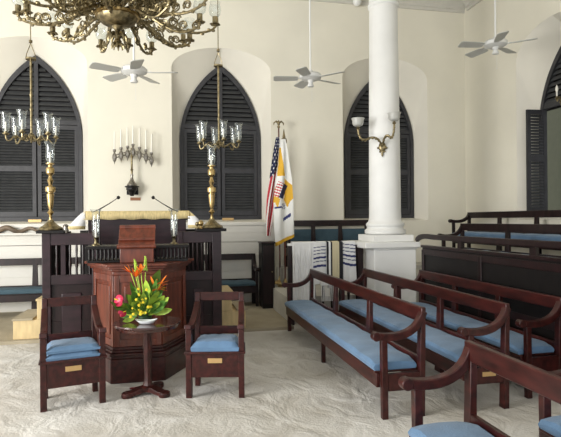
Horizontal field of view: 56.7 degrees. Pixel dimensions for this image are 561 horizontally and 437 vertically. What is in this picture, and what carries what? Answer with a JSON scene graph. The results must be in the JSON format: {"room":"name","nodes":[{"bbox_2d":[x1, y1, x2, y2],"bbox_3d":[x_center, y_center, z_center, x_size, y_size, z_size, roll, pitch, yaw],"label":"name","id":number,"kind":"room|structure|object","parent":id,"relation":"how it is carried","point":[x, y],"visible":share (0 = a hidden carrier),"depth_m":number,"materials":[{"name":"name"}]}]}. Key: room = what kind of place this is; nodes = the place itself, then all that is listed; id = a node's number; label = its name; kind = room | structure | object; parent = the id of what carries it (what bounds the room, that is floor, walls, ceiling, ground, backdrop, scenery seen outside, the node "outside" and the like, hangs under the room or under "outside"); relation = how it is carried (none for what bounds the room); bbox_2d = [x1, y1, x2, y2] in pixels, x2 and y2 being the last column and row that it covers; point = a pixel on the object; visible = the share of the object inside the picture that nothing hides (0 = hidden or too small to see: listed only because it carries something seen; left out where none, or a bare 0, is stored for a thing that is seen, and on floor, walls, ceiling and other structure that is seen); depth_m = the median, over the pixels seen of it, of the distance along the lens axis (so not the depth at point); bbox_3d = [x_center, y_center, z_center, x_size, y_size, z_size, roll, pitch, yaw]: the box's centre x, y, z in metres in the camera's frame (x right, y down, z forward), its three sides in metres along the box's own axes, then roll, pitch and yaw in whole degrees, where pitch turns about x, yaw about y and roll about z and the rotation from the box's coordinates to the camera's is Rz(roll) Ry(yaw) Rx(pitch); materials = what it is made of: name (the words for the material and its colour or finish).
{"room":"house of worship","nodes":[
{"label":"house of worship","id":0,"kind":"room"},
{"bbox_2d":[0,0,465,312],"bbox_3d":[-3.542,-1.429,9.463,15.030,6.120,0.380,-1,0,-12],"label":"wall","id":1,"kind":"structure","parent":0,"point":[260,40],"depth_m":10.06,"materials":[{"name":"beige paint"}]},
{"bbox_2d":[28,219,40,221],"bbox_3d":[-4.393,0.023,9.296,0.220,0.050,0.012,-1,0,-12],"label":"plaque","id":2,"kind":"object","parent":1,"relation":"attached to","point":[29,220],"visible":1,"depth_m":9.29,"materials":[{"name":"gold metal"}]},
{"bbox_2d":[0,232,71,234],"bbox_3d":[-5.780,0.261,8.685,4.300,0.030,0.115,-1,0,-12],"label":"trim","id":3,"kind":"structure","parent":1,"relation":"attached to","point":[71,232],"depth_m":8.90,"materials":[{"name":"paint"}]},
{"bbox_2d":[0,225,36,232],"bbox_3d":[-4.594,0.168,8.921,0.887,0.156,0.138,-1,0,-12],"label":"spiral horn","id":4,"kind":"object","parent":3,"relation":"on","point":[5,227],"visible":0.94,"depth_m":8.90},
{"bbox_2d":[0,56,82,220],"bbox_3d":[-4.432,-1.476,9.468,1.566,3.010,0.100,-1,0,-12],"label":"window","id":5,"kind":"structure","parent":1,"relation":"in","point":[23,176],"depth_m":9.46,"materials":[{"name":"paint"}]},
{"bbox_2d":[0,124,36,216],"bbox_3d":[-4.779,-0.883,9.381,0.701,1.670,0.045,0,0,-12],"label":"shutter","id":6,"kind":"object","parent":5,"relation":"attached to","point":[18,162],"depth_m":9.39,"materials":[{"name":"paint"}]},
{"bbox_2d":[37,125,78,216],"bbox_3d":[-4.070,-0.889,9.531,0.701,1.670,0.045,0,0,-12],"label":"shutter","id":7,"kind":"object","parent":5,"relation":"attached to","point":[65,153],"depth_m":9.54,"materials":[{"name":"paint"}]},
{"bbox_2d":[125,186,138,195],"bbox_3d":[-2.657,-0.509,9.309,0.250,0.179,0.285,-1,0,-12],"label":"wall bracket","id":8,"kind":"object","parent":1,"relation":"attached to","point":[131,190],"visible":1,"depth_m":9.24,"materials":[{"name":"black metal"}]},
{"bbox_2d":[112,126,153,185],"bbox_3d":[-2.635,-1.137,9.297,0.721,1.076,0.180,-1,0,-12],"label":"menorah","id":9,"kind":"object","parent":8,"relation":"on","point":[139,154],"visible":1,"depth_m":9.28,"materials":[{"name":"grey metal"}]},
{"bbox_2d":[112,149,116,163],"bbox_3d":[-2.947,-1.113,9.231,0.083,0.270,0.073,0,0,-12],"label":"candle holder","id":10,"kind":"object","parent":9,"relation":"on","point":[114,156],"depth_m":9.21,"materials":[{"name":"grey metal"}]},
{"bbox_2d":[119,147,122,160],"bbox_3d":[-2.838,-1.152,9.254,0.083,0.270,0.073,0,0,-12],"label":"candle holder","id":11,"kind":"object","parent":9,"relation":"on","point":[120,153],"depth_m":9.23,"materials":[{"name":"grey metal"}]},
{"bbox_2d":[120,129,121,146],"bbox_3d":[-2.840,-1.447,9.255,0.026,0.320,0.024,0,0,-34],"label":"candle","id":12,"kind":"object","parent":9,"relation":"on","point":[120,129],"depth_m":9.25,"materials":[{"name":"white wax"}]},
{"bbox_2d":[125,146,129,160],"bbox_3d":[-2.730,-1.181,9.277,0.083,0.270,0.073,0,0,-12],"label":"candle holder","id":13,"kind":"object","parent":9,"relation":"on","point":[127,153],"depth_m":9.26,"materials":[{"name":"grey metal"}]},
{"bbox_2d":[131,144,134,156],"bbox_3d":[-2.637,-1.220,9.297,0.083,0.270,0.073,0,0,-12],"label":"candle holder","id":14,"kind":"object","parent":9,"relation":"on","point":[132,149],"depth_m":9.27,"materials":[{"name":"grey metal"}]},
{"bbox_2d":[132,126,133,143],"bbox_3d":[-2.637,-1.515,9.297,0.030,0.321,0.025,0,0,10],"label":"candle","id":15,"kind":"object","parent":9,"relation":"on","point":[133,126],"depth_m":9.29,"materials":[{"name":"white wax"}]},
{"bbox_2d":[137,147,141,161],"bbox_3d":[-2.527,-1.169,9.320,0.083,0.270,0.073,0,0,-12],"label":"candle holder","id":16,"kind":"object","parent":9,"relation":"on","point":[139,154],"depth_m":9.30,"materials":[{"name":"grey metal"}]},
{"bbox_2d":[144,149,147,162],"bbox_3d":[-2.417,-1.127,9.344,0.083,0.270,0.073,0,0,-12],"label":"candle holder","id":17,"kind":"object","parent":9,"relation":"on","point":[145,150],"depth_m":9.32,"materials":[{"name":"grey metal"}]},
{"bbox_2d":[145,130,146,148],"bbox_3d":[-2.418,-1.432,9.344,0.026,0.340,0.024,0,0,11],"label":"candle","id":18,"kind":"object","parent":9,"relation":"on","point":[145,130],"depth_m":9.34,"materials":[{"name":"white wax"}]},
{"bbox_2d":[149,152,153,166],"bbox_3d":[-2.323,-1.075,9.364,0.083,0.270,0.073,0,0,-12],"label":"candle holder","id":19,"kind":"object","parent":9,"relation":"on","point":[151,159],"depth_m":9.34,"materials":[{"name":"grey metal"}]},
{"bbox_2d":[130,197,140,200],"bbox_3d":[-2.636,-0.373,9.453,0.180,0.056,0.010,-1,0,-12],"label":"wall plaque","id":20,"kind":"object","parent":1,"relation":"attached to","point":[131,198],"visible":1,"depth_m":9.45,"materials":[{"name":"brown wood"}]},
{"bbox_2d":[0,222,273,311],"bbox_3d":[-5.471,0.845,8.819,10.950,1.505,0.070,-1,0,-12],"label":"wainscoting","id":21,"kind":"structure","parent":1,"relation":"attached to","point":[239,237],"depth_m":9.20,"materials":[{"name":"paint"}]},
{"bbox_2d":[180,67,260,219],"bbox_3d":[-1.169,-1.505,10.162,1.566,3.010,0.100,-1,0,-12],"label":"window","id":22,"kind":"structure","parent":1,"relation":"in","point":[237,177],"depth_m":10.15,"materials":[{"name":"paint"}]},
{"bbox_2d":[184,129,220,215],"bbox_3d":[-1.516,-0.912,10.074,0.701,1.670,0.045,0,0,-12],"label":"shutter","id":23,"kind":"object","parent":22,"relation":"attached to","point":[196,160],"depth_m":10.07,"materials":[{"name":"paint"}]},
{"bbox_2d":[221,130,257,214],"bbox_3d":[-0.807,-0.918,10.225,0.701,1.670,0.045,0,0,-12],"label":"shutter","id":24,"kind":"object","parent":22,"relation":"attached to","point":[239,166],"depth_m":10.23,"materials":[{"name":"paint"}]},
{"bbox_2d":[353,0,361,5],"bbox_3d":[1.512,-4.294,10.256,0.170,0.170,0.170,-1,0,-12],"label":"light fixture","id":25,"kind":"object","parent":1,"relation":"attached to","point":[355,2],"visible":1,"depth_m":10.21,"materials":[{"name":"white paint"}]},
{"bbox_2d":[344,82,413,217],"bbox_3d":[2.046,-1.533,10.845,1.524,3.010,0.100,-1,0,-12],"label":"window","id":26,"kind":"structure","parent":1,"relation":"in","point":[356,151],"depth_m":10.77,"materials":[{"name":"paint"}]},
{"bbox_2d":[348,133,368,214],"bbox_3d":[1.710,-0.940,10.760,0.680,1.670,0.045,0,0,-12],"label":"shutter","id":27,"kind":"object","parent":26,"relation":"attached to","point":[358,150],"depth_m":10.74,"materials":[{"name":"paint"}]},
{"bbox_2d":[400,135,410,213],"bbox_3d":[2.398,-0.946,10.906,0.680,1.670,0.045,0,0,-12],"label":"shutter","id":28,"kind":"object","parent":26,"relation":"attached to","point":[405,140],"depth_m":10.95,"materials":[{"name":"paint"}]},
{"bbox_2d":[304,0,464,12],"bbox_3d":[-3.514,-4.359,9.209,15.030,0.260,0.140,-1,0,-12],"label":"trim","id":29,"kind":"structure","parent":1,"relation":"attached to","point":[453,6],"depth_m":10.60,"materials":[{"name":"paint"}]},
{"bbox_2d":[0,323,560,436],"bbox_3d":[-1.796,1.616,3.705,16.000,0.001,16.000,0,0,-12],"label":"floor","id":30,"kind":"structure","parent":0,"point":[290,392],"depth_m":4.53,"materials":[{"name":"beige sand"}]},
{"bbox_2d":[38,295,106,412],"bbox_3d":[-1.861,1.166,4.637,0.550,0.900,0.460,0,0,-26],"label":"armchair","id":31,"kind":"object","parent":30,"relation":"on","point":[66,359],"visible":1,"depth_m":4.52,"materials":[{"name":"brown wood"}]},
{"bbox_2d":[46,349,99,361],"bbox_3d":[-1.850,1.164,4.614,0.437,0.062,0.350,0,0,-26],"label":"seat cushion","id":32,"kind":"object","parent":31,"relation":"on","point":[63,355],"depth_m":4.46,"materials":[{"name":"blue fabric"}]},
{"bbox_2d":[46,337,100,354],"bbox_3d":[-1.849,1.107,4.620,0.437,0.062,0.350,0,0,-26],"label":"seat cushion","id":33,"kind":"object","parent":31,"relation":"on","point":[55,345],"depth_m":4.53,"materials":[{"name":"blue fabric"}]},
{"bbox_2d":[36,228,226,343],"bbox_3d":[-1.907,0.867,7.077,2.129,1.500,2.160,-1,0,-12],"label":"wooden railing","id":34,"kind":"object","parent":30,"relation":"on","point":[58,280],"visible":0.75,"depth_m":6.00,"materials":[{"name":"brown wood"}]},
{"bbox_2d":[38,152,62,229],"bbox_3d":[-2.631,-0.383,5.944,0.250,1.010,0.250,0,0,10],"label":"candlestick","id":35,"kind":"object","parent":34,"relation":"on","point":[50,224],"visible":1,"depth_m":5.91,"materials":[{"name":"gold metal"}]},
{"bbox_2d":[63,224,68,232],"bbox_3d":[-2.457,0.103,5.949,0.066,0.100,0.064,-1,0,-12],"label":"cup","id":36,"kind":"object","parent":34,"relation":"on","point":[65,226],"visible":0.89,"depth_m":5.93,"materials":[{"name":"grey metal"}]},
{"bbox_2d":[88,218,185,273],"bbox_3d":[-1.963,0.530,7.249,1.317,1.255,0.760,-1,0,-12],"label":"desk","id":37,"kind":"object","parent":34,"relation":"on","point":[109,229],"visible":0.14,"depth_m":6.90,"materials":[{"name":"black wood"}]},
{"bbox_2d":[68,211,199,229],"bbox_3d":[-1.967,0.006,7.247,1.804,0.239,0.825,-1,0,-12],"label":"altar cloth","id":38,"kind":"object","parent":37,"relation":"on","point":[79,222],"visible":0.91,"depth_m":6.84,"materials":[{"name":"beige fabric"}]},
{"bbox_2d":[198,220,203,227],"bbox_3d":[-0.955,0.058,6.232,0.068,0.098,0.068,-1,0,-12],"label":"brass ornament","id":39,"kind":"object","parent":34,"relation":"on","point":[200,222],"visible":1,"depth_m":6.21,"materials":[{"name":"gold metal"}]},
{"bbox_2d":[202,155,222,227],"bbox_3d":[-0.838,-0.399,6.325,0.250,1.010,0.250,0,0,10],"label":"candlestick","id":40,"kind":"object","parent":34,"relation":"on","point":[211,190],"visible":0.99,"depth_m":6.29,"materials":[{"name":"gold metal"}]},
{"bbox_2d":[84,243,193,383],"bbox_3d":[-1.468,0.940,5.406,1.150,1.345,0.630,-1,0,-12],"label":"pulpit","id":41,"kind":"object","parent":30,"relation":"on","point":[124,351],"visible":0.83,"depth_m":5.23,"materials":[{"name":"brown wood"}]},
{"bbox_2d":[91,222,99,245],"bbox_3d":[-1.924,0.083,5.418,0.119,0.376,0.108,-1,0,-12],"label":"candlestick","id":42,"kind":"object","parent":41,"relation":"on","point":[95,237],"visible":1,"depth_m":5.41,"materials":[{"name":"white wax"}]},
{"bbox_2d":[95,222,96,236],"bbox_3d":[-1.924,0.103,5.418,0.022,0.165,0.021,0,0,-12],"label":"candle","id":43,"kind":"object","parent":42,"relation":"on","point":[95,222],"depth_m":5.41,"materials":[{"name":"white wax"}]},
{"bbox_2d":[85,244,119,262],"bbox_3d":[-1.816,0.355,5.431,0.370,0.169,0.380,0,0,-12],"label":"shelf","id":44,"kind":"object","parent":41,"relation":"attached to","point":[94,260],"depth_m":5.27,"materials":[{"name":"black wood"}]},
{"bbox_2d":[93,196,119,244],"bbox_3d":[-1.862,0.008,5.567,0.288,0.524,0.040,0,0,-6],"label":"microphone","id":45,"kind":"object","parent":41,"relation":"on","point":[118,197],"visible":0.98,"depth_m":5.55,"materials":[{"name":"black metal"}]},
{"bbox_2d":[117,225,155,262],"bbox_3d":[-1.469,0.246,5.333,0.380,0.381,0.248,-1,0,-12],"label":"lectern","id":46,"kind":"object","parent":41,"relation":"on","point":[136,242],"visible":1,"depth_m":5.28,"materials":[{"name":"brown wood"}]},
{"bbox_2d":[151,196,177,242],"bbox_3d":[-1.263,0.003,5.694,0.288,0.524,0.040,-1,0,-18],"label":"microphone","id":47,"kind":"object","parent":41,"relation":"on","point":[152,197],"visible":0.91,"depth_m":5.71,"materials":[{"name":"black metal"}]},
{"bbox_2d":[154,243,188,261],"bbox_3d":[-1.170,0.350,5.568,0.370,0.169,0.380,0,0,-12],"label":"shelf","id":48,"kind":"object","parent":41,"relation":"attached to","point":[183,258],"depth_m":5.41,"materials":[{"name":"black wood"}]},
{"bbox_2d":[170,221,177,243],"bbox_3d":[-1.144,0.076,5.584,0.119,0.376,0.108,-1,0,-12],"label":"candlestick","id":49,"kind":"object","parent":41,"relation":"on","point":[173,236],"visible":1,"depth_m":5.57,"materials":[{"name":"white wax"}]},
{"bbox_2d":[173,221,174,235],"bbox_3d":[-1.144,0.097,5.584,0.022,0.165,0.021,0,0,-12],"label":"candle","id":50,"kind":"object","parent":49,"relation":"on","point":[173,221],"depth_m":5.58,"materials":[{"name":"white wax"}]},
{"bbox_2d":[0,302,293,344],"bbox_3d":[-5.308,1.624,7.605,10.750,0.045,2.370,-1,0,-12],"label":"floor","id":51,"kind":"structure","parent":30,"relation":"on","point":[258,318],"depth_m":7.87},
{"bbox_2d":[12,296,41,339],"bbox_3d":[-3.322,1.321,7.281,0.600,0.525,0.790,-1,0,-12],"label":"wooden steps","id":52,"kind":"structure","parent":51,"relation":"on","point":[26,325],"depth_m":6.90,"materials":[{"name":"brown wood"}]},
{"bbox_2d":[0,257,79,308],"bbox_3d":[-5.583,1.139,8.394,4.966,0.930,0.469,-1,0,-12],"label":"bench","id":53,"kind":"object","parent":51,"relation":"on","point":[23,293],"visible":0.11,"depth_m":8.64,"materials":[{"name":"brown wood"}]},
{"bbox_2d":[0,286,41,294],"bbox_3d":[-5.579,1.182,8.376,4.834,0.092,0.380,0,0,-12],"label":"seat cushion","id":54,"kind":"object","parent":53,"relation":"on","point":[4,290],"depth_m":8.51,"materials":[{"name":"fabric"}]},
{"bbox_2d":[204,253,259,305],"bbox_3d":[-1.267,1.101,9.312,1.736,0.930,0.469,-1,0,-12],"label":"bench","id":55,"kind":"object","parent":51,"relation":"on","point":[247,285],"visible":0.46,"depth_m":9.36,"materials":[{"name":"brown wood"}]},
{"bbox_2d":[222,279,255,286],"bbox_3d":[-1.263,1.145,9.293,1.604,0.090,0.380,0,0,-12],"label":"seat cushion","id":56,"kind":"object","parent":55,"relation":"on","point":[230,282],"depth_m":9.26,"materials":[{"name":"fabric"}]},
{"bbox_2d":[222,285,247,327],"bbox_3d":[-0.762,1.299,7.825,0.430,0.525,0.790,-1,0,-12],"label":"wooden steps","id":57,"kind":"structure","parent":51,"relation":"on","point":[229,307],"depth_m":7.46,"materials":[{"name":"brown wood"}]},
{"bbox_2d":[258,241,274,308],"bbox_3d":[-0.244,0.976,9.267,0.252,1.163,0.407,-1,0,-12],"label":"base cabinet","id":58,"kind":"object","parent":51,"relation":"on","point":[266,248],"visible":0.98,"depth_m":9.10,"materials":[{"name":"black wood"}]},
{"bbox_2d":[113,315,180,398],"bbox_3d":[-1.228,1.277,4.807,0.610,0.668,0.610,-1,0,-12],"label":"pedestal table","id":59,"kind":"object","parent":30,"relation":"on","point":[163,323],"visible":0.98,"depth_m":4.74,"materials":[{"name":"brown wood"}]},
{"bbox_2d":[110,256,171,322],"bbox_3d":[-1.266,0.641,4.747,0.542,0.604,0.269,-1,0,-12],"label":"flower arrangement","id":60,"kind":"object","parent":59,"relation":"on","point":[151,299],"visible":1,"depth_m":4.75,"materials":[{"name":"green plant"}]},
{"bbox_2d":[138,314,151,318],"bbox_3d":[-1.255,0.913,4.823,0.124,0.060,0.124,0,0,-12],"label":"bowl","id":61,"kind":"object","parent":59,"relation":"on","point":[144,316],"depth_m":4.78,"materials":[{"name":"white"}]},
{"bbox_2d":[135,318,157,323],"bbox_3d":[-1.208,0.917,4.690,0.204,0.048,0.100,-1,0,-4],"label":"dish","id":62,"kind":"object","parent":59,"relation":"on","point":[140,321],"visible":1,"depth_m":4.67,"materials":[{"name":"white ceramic"}]},
{"bbox_2d":[184,291,244,397],"bbox_3d":[-0.589,1.155,4.857,0.550,0.900,0.460,-1,0,0],"label":"armchair","id":63,"kind":"object","parent":30,"relation":"on","point":[218,352],"visible":1,"depth_m":4.67,"materials":[{"name":"brown wood"}]},
{"bbox_2d":[190,334,238,351],"bbox_3d":[-0.590,1.134,4.832,0.437,0.100,0.350,0,0,0],"label":"seat cushion","id":64,"kind":"object","parent":63,"relation":"on","point":[205,342],"depth_m":4.68,"materials":[{"name":"blue fabric"}]},
{"bbox_2d":[287,242,363,324],"bbox_3d":[0.701,0.976,7.999,1.200,1.235,0.080,-1,0,-12],"label":"balustrade","id":65,"kind":"object","parent":30,"relation":"on","point":[359,251],"visible":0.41,"depth_m":8.00,"materials":[{"name":"white paint"}]},
{"bbox_2d":[291,241,314,299],"bbox_3d":[0.339,0.787,7.915,0.349,0.901,0.178,-1,0,-12],"label":"prayer shawl","id":66,"kind":"object","parent":65,"relation":"hanging from","point":[302,252],"visible":0.76,"depth_m":7.86,"materials":[{"name":"white fabric"}]},
{"bbox_2d":[320,241,342,300],"bbox_3d":[0.763,0.783,7.986,0.370,0.902,0.248,-1,0,-12],"label":"prayer shawl","id":67,"kind":"object","parent":65,"relation":"hanging from","point":[334,248],"visible":0.83,"depth_m":7.93,"materials":[{"name":"white fabric"}]},
{"bbox_2d":[313,241,356,284],"bbox_3d":[0.821,0.685,8.021,0.704,0.706,0.157,-1,0,-12],"label":"prayer shawl","id":68,"kind":"object","parent":65,"relation":"hanging from","point":[320,247],"visible":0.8,"depth_m":7.98,"materials":[{"name":"white fabric"}]},
{"bbox_2d":[273,262,421,322],"bbox_3d":[2.532,1.138,6.869,4.270,0.880,7.190,-1,0,-12],"label":"platform","id":69,"kind":"object","parent":30,"relation":"on","point":[279,293],"visible":0.06,"depth_m":8.66,"materials":[{"name":"grey stone"}]},
{"bbox_2d":[266,120,283,284],"bbox_3d":[-0.081,-0.331,9.716,0.410,3.062,0.290,-1,0,-12],"label":"flag","id":70,"kind":"object","parent":69,"relation":"on","point":[270,195],"visible":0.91,"depth_m":9.66,"materials":[{"name":"multicoloured fabric"}]},
{"bbox_2d":[273,130,293,286],"bbox_3d":[0.081,-0.211,9.306,0.317,2.820,0.305,-1,0,27],"label":"flag","id":71,"kind":"object","parent":69,"relation":"on","point":[283,190],"visible":1,"depth_m":9.26,"materials":[{"name":"white fabric"}]},
{"bbox_2d":[286,220,367,266],"bbox_3d":[0.938,0.452,9.890,1.716,0.880,0.481,-1,0,-12],"label":"bench","id":72,"kind":"object","parent":69,"relation":"on","point":[312,234],"visible":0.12,"depth_m":10.08,"materials":[{"name":"brown wood"}]},
{"bbox_2d":[437,223,560,257],"bbox_3d":[3.179,0.492,6.819,0.468,0.860,3.636,-1,0,-12],"label":"bench","id":73,"kind":"object","parent":69,"relation":"on","point":[507,228],"visible":0.24,"depth_m":7.41,"materials":[{"name":"brown wood"}]},
{"bbox_2d":[448,210,560,253],"bbox_3d":[4.029,0.270,7.859,0.467,0.830,4.916,-1,0,-12],"label":"bench","id":74,"kind":"object","parent":69,"relation":"on","point":[536,214],"visible":0.56,"depth_m":8.76,"materials":[{"name":"brown wood"}]},
{"bbox_2d":[458,231,560,240],"bbox_3d":[4.012,0.263,7.855,0.380,0.093,4.784,0,0,-12],"label":"seat cushion","id":75,"kind":"object","parent":74,"relation":"on","point":[489,234],"depth_m":8.28,"materials":[{"name":"blue fabric"}]},
{"bbox_2d":[282,269,426,419],"bbox_3d":[0.603,1.155,5.836,0.468,0.880,3.446,-1,0,-12],"label":"bench","id":76,"kind":"object","parent":30,"relation":"on","point":[373,354],"visible":0.98,"depth_m":4.80,"materials":[{"name":"brown wood"}]},
{"bbox_2d":[284,300,416,370],"bbox_3d":[0.585,1.173,5.832,0.380,0.092,3.314,0,0,-12],"label":"seat cushion","id":77,"kind":"object","parent":76,"relation":"on","point":[351,336],"depth_m":5.12,"materials":[{"name":"blue fabric"}]},
{"bbox_2d":[347,0,419,301],"bbox_3d":[1.590,-1.474,8.233,0.890,6.120,0.860,-1,0,-12],"label":"column","id":78,"kind":"structure","parent":30,"relation":"on","point":[387,249],"depth_m":8.02,"materials":[{"name":"white paint"}]},
{"bbox_2d":[351,111,400,156],"bbox_3d":[1.452,-1.279,7.899,0.749,0.642,0.273,-1,0,11],"label":"wall sconce","id":79,"kind":"object","parent":78,"relation":"attached to","point":[394,116],"visible":1,"depth_m":7.86,"materials":[{"name":"gold metal"}]},
{"bbox_2d":[339,268,510,408],"bbox_3d":[1.362,1.148,5.920,0.468,0.880,3.316,-1,0,-12],"label":"bench","id":80,"kind":"object","parent":30,"relation":"on","point":[444,346],"visible":0.68,"depth_m":5.07,"materials":[{"name":"brown wood"}]},
{"bbox_2d":[339,299,464,361],"bbox_3d":[1.344,1.167,5.917,0.380,0.090,3.184,0,0,-12],"label":"seat cushion","id":81,"kind":"object","parent":80,"relation":"on","point":[447,344],"depth_m":5.49,"materials":[{"name":"blue fabric"}]},
{"bbox_2d":[391,270,560,398],"bbox_3d":[2.044,1.142,5.933,0.468,0.880,2.716,-1,0,-12],"label":"bench","id":82,"kind":"object","parent":30,"relation":"on","point":[543,353],"visible":0.55,"depth_m":5.03,"materials":[{"name":"brown wood"}]},
{"bbox_2d":[411,302,553,354],"bbox_3d":[2.027,1.161,5.929,0.380,0.091,2.584,0,0,-12],"label":"seat cushion","id":83,"kind":"object","parent":82,"relation":"on","point":[454,319],"depth_m":5.23,"materials":[{"name":"blue fabric"}]},
{"bbox_2d":[398,340,560,436],"bbox_3d":[1.167,1.150,1.790,0.468,0.880,2.536,-1,0,-12],"label":"bench","id":84,"kind":"object","parent":30,"relation":"on","point":[542,382],"visible":1,"depth_m":2.86,"materials":[{"name":"brown wood"}]},
{"bbox_2d":[408,421,493,436],"bbox_3d":[1.149,1.168,1.786,0.380,0.092,2.404,0,0,-12],"label":"seat cushion","id":85,"kind":"object","parent":84,"relation":"on","point":[453,428],"depth_m":2.81,"materials":[{"name":"blue fabric"}]},
{"bbox_2d":[415,234,560,356],"bbox_3d":[2.475,0.891,5.612,0.080,1.375,4.353,-1,0,-12],"label":"bench","id":86,"kind":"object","parent":30,"relation":"on","point":[533,272],"depth_m":5.71,"materials":[{"name":"black wood"}]},
{"bbox_2d":[538,369,560,436],"bbox_3d":[1.937,1.143,1.917,0.468,0.880,2.466,-1,0,-12],"label":"bench","id":87,"kind":"object","parent":30,"relation":"on","point":[549,426],"visible":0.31,"depth_m":3.00,"materials":[{"name":"brown wood"}]},
{"bbox_2d":[538,415,560,436],"bbox_3d":[1.919,1.161,1.914,0.380,0.092,2.334,0,0,-12],"label":"seat cushion","id":88,"kind":"object","parent":87,"relation":"on","point":[550,426],"depth_m":2.94,"materials":[{"name":"blue fabric"}]},
{"bbox_2d":[464,0,560,255],"bbox_3d":[5.364,-1.507,4.619,0.380,6.120,12.800,-1,0,-12],"label":"wall","id":89,"kind":"structure","parent":0,"point":[497,101],"depth_m":9.52,"materials":[{"name":"beige paint"}]},
{"bbox_2d":[461,0,481,10],"bbox_3d":[5.099,-4.435,4.496,0.140,0.260,12.660,-1,0,-12],"label":"trim","id":90,"kind":"structure","parent":89,"relation":"attached to","point":[469,4],"depth_m":10.54,"materials":[{"name":"paint"}]},
{"bbox_2d":[526,46,560,210],"bbox_3d":[4.607,-1.555,8.394,0.390,3.010,1.500,-1,0,-12],"label":"window","id":91,"kind":"structure","parent":89,"relation":"in","point":[536,164],"depth_m":9.04,"materials":[{"name":"paint"}]},
{"bbox_2d":[526,109,547,210],"bbox_3d":[4.468,-1.019,9.066,0.388,1.780,0.045,0,0,-12],"label":"shutter","id":92,"kind":"object","parent":91,"relation":"attached to","point":[536,164],"depth_m":9.06,"materials":[{"name":"paint"}]},
{"bbox_2d":[555,85,560,105],"bbox_3d":[4.434,-1.946,8.175,0.166,0.370,0.271,-1,0,-12],"label":"wall sconce","id":93,"kind":"object","parent":89,"relation":"attached to","point":[557,98],"visible":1,"depth_m":8.21,"materials":[{"name":"gold metal"}]},
{"bbox_3d":[-2.017,-4.578,3.362,15.530,0.150,13.400,0,0,-12],"label":"ceiling","id":94,"kind":"structure","parent":0,"visible":0},
{"bbox_2d":[2,0,58,145],"bbox_3d":[-2.949,-2.696,6.126,0.613,3.596,0.651,-1,0,-12],"label":"pendant chandelier","id":95,"kind":"object","parent":94,"relation":"hanging from","point":[30,136],"visible":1,"depth_m":6.11,"materials":[{"name":"gold metal"}]},
{"bbox_2d":[12,0,219,54],"bbox_3d":[-1.459,-3.001,4.539,1.804,3.014,1.828,0,0,-40],"label":"chandelier","id":96,"kind":"object","parent":94,"relation":"hanging from","point":[113,14],"visible":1,"depth_m":4.53,"materials":[{"name":"gold metal"}]},
{"bbox_2d":[89,10,177,99],"bbox_3d":[-1.893,-3.030,6.739,1.091,2.947,1.085,-1,0,-12],"label":"ceiling fan","id":97,"kind":"object","parent":94,"relation":"hanging from","point":[135,69],"visible":1,"depth_m":6.67,"materials":[{"name":"white metal"}]},
{"bbox_2d":[197,0,240,150],"bbox_3d":[-0.829,-2.721,6.883,0.614,3.583,0.651,-1,0,-12],"label":"pendant chandelier","id":98,"kind":"object","parent":94,"relation":"hanging from","point":[218,144],"visible":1,"depth_m":6.87,"materials":[{"name":"gold metal"}]},
{"bbox_2d":[273,0,343,88],"bbox_3d":[0.428,-3.154,7.891,1.096,2.740,1.078,-1,0,-12],"label":"ceiling fan","id":99,"kind":"object","parent":94,"relation":"hanging from","point":[308,76],"visible":1,"depth_m":7.85,"materials":[{"name":"white metal"}]},
{"bbox_2d":[458,0,537,68],"bbox_3d":[3.167,-3.393,7.746,1.078,2.309,1.096,-1,0,-12],"label":"ceiling fan","id":100,"kind":"object","parent":94,"relation":"hanging from","point":[498,41],"visible":1,"depth_m":7.71,"materials":[{"name":"white metal"}]},
{"label":"outside","id":101,"kind":"structure","parent":0,"visible":0},
{"bbox_2d":[547,108,560,209],"bbox_3d":[6.529,-1.207,9.058,0.100,5.500,7.000,-1,0,-12],"label":"wall","id":102,"kind":"structure","parent":101,"point":[553,116],"depth_m":11.37,"materials":[{"name":"grey paint"}]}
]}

